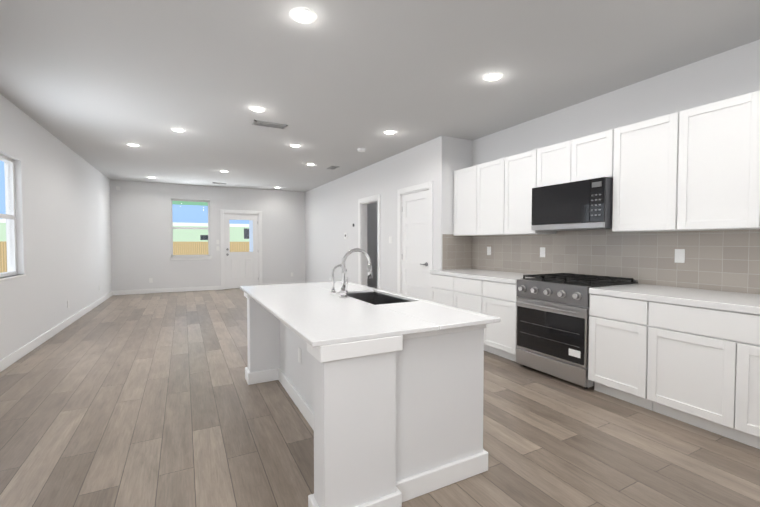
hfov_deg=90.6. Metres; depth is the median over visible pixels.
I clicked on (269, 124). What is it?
ceiling vent
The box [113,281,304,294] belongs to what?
baseboard
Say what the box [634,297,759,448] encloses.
base cabinet
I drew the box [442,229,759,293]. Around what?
tile backsplash
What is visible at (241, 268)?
entry door
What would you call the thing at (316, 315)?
island countertop
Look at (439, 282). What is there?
base cabinet
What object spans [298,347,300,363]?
receptacle
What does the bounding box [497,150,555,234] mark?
upper cabinet
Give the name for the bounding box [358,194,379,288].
door frame
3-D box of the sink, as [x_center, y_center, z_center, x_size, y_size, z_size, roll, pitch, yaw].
[-0.041,0.450,2.804,0.374,0.222,0.724,-1,2,-28]
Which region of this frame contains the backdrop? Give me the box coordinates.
[0,160,248,272]
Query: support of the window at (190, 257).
in the wall at (141, 233)
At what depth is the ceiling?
3.21 m
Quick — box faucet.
[331,248,372,297]
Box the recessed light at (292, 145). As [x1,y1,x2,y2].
[289,144,300,146]
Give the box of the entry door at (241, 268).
[224,214,257,288]
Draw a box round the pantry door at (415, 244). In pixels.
[402,190,428,300]
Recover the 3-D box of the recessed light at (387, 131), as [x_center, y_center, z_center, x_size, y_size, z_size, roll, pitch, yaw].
[0.136,-1.620,5.027,0.179,0.006,0.179,1,2,17]
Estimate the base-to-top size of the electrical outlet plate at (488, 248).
0.116 m
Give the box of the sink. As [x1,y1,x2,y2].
[347,292,410,304]
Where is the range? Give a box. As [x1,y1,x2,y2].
[515,273,637,388]
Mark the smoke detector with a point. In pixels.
(361, 149)
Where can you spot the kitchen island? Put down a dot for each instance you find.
(383, 389)
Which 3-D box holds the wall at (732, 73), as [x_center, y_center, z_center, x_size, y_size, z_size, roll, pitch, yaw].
[2.650,-0.203,3.132,0.140,2.730,5.660,-1,2,-28]
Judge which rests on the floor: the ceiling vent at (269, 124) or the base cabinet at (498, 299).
the base cabinet at (498, 299)
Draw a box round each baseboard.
[0,291,112,371]
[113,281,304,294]
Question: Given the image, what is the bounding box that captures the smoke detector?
[357,148,365,151]
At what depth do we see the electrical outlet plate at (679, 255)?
3.18 m
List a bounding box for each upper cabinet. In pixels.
[453,160,496,234]
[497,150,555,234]
[537,130,608,186]
[609,116,664,231]
[665,93,748,230]
[745,91,759,229]
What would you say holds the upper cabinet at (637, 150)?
attached to the wall at (732, 73)
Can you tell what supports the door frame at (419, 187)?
attached to the wall at (331, 213)
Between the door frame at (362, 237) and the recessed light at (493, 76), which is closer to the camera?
the recessed light at (493, 76)
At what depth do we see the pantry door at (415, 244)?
5.84 m
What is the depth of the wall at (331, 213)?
6.92 m
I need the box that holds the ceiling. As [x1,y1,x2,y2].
[0,0,759,191]
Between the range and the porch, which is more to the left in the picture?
the porch
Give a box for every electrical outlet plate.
[487,247,490,254]
[540,247,544,256]
[675,249,684,262]
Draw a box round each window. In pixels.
[0,154,25,280]
[170,199,210,259]
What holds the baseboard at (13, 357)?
attached to the wall at (63, 221)
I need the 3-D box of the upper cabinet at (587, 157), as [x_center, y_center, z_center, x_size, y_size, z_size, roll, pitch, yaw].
[2.024,-0.906,3.767,0.344,0.422,0.810,-1,2,-28]
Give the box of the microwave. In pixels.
[531,177,612,230]
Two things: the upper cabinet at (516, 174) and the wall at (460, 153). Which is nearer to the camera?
the upper cabinet at (516, 174)
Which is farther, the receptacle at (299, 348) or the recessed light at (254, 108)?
the recessed light at (254, 108)
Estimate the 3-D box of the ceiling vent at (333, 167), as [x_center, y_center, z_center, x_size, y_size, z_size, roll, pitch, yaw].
[-0.923,-1.686,7.395,0.150,0.012,0.300,-1,2,-28]
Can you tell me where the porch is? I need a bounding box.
[172,201,252,251]
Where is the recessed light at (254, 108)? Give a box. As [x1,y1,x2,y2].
[249,106,265,111]
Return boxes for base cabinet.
[430,273,449,305]
[450,277,477,312]
[478,277,517,361]
[588,293,633,403]
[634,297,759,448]
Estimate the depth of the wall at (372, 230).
9.90 m
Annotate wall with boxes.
[0,94,111,359]
[110,180,305,290]
[305,136,449,292]
[367,202,377,286]
[449,137,472,268]
[472,39,759,165]
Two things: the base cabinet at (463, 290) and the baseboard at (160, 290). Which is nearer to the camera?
the base cabinet at (463, 290)
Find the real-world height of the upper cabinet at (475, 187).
0.910 m
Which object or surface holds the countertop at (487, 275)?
on the base cabinet at (498, 299)
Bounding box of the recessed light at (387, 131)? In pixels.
[384,130,396,133]
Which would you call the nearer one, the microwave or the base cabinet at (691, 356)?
the base cabinet at (691, 356)
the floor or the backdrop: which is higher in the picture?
the backdrop
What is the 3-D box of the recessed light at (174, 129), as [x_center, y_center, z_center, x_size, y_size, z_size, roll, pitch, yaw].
[-2.644,-1.617,4.926,0.179,0.006,0.179,1,2,17]
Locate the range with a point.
(552, 329)
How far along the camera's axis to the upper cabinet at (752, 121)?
2.51 m
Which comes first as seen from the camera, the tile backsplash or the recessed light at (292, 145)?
the tile backsplash
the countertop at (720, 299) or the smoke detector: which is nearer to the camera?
the countertop at (720, 299)
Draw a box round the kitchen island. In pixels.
[245,292,500,506]
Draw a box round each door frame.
[220,210,261,289]
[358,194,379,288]
[397,181,432,300]
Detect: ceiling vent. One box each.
[252,120,287,128]
[327,166,338,169]
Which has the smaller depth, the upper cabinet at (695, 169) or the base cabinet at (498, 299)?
the upper cabinet at (695, 169)
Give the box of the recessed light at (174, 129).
[171,128,185,131]
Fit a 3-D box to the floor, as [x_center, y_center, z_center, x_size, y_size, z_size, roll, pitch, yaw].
[-0.979,1.161,4.908,6.880,0.100,12.380,-1,2,-28]
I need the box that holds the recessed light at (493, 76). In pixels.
[482,72,502,80]
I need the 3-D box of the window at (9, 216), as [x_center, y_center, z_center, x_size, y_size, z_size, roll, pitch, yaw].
[-3.821,-0.376,3.744,0.132,1.280,0.974,-1,2,-27]
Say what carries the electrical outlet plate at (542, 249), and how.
attached to the wall at (732, 73)
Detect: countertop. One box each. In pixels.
[240,284,439,347]
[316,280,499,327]
[430,269,533,284]
[589,285,759,312]
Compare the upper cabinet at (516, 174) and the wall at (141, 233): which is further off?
the wall at (141, 233)
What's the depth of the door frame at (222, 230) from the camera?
10.14 m
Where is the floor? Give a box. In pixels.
[0,288,759,506]
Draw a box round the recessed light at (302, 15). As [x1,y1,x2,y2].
[289,7,316,23]
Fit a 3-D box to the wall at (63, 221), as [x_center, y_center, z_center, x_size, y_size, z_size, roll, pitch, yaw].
[-3.621,-0.208,3.317,0.140,2.730,12.400,-1,2,-27]
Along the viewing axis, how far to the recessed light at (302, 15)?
2.43 m
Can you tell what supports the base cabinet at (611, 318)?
on the floor
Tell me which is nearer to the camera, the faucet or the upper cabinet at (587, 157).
the faucet

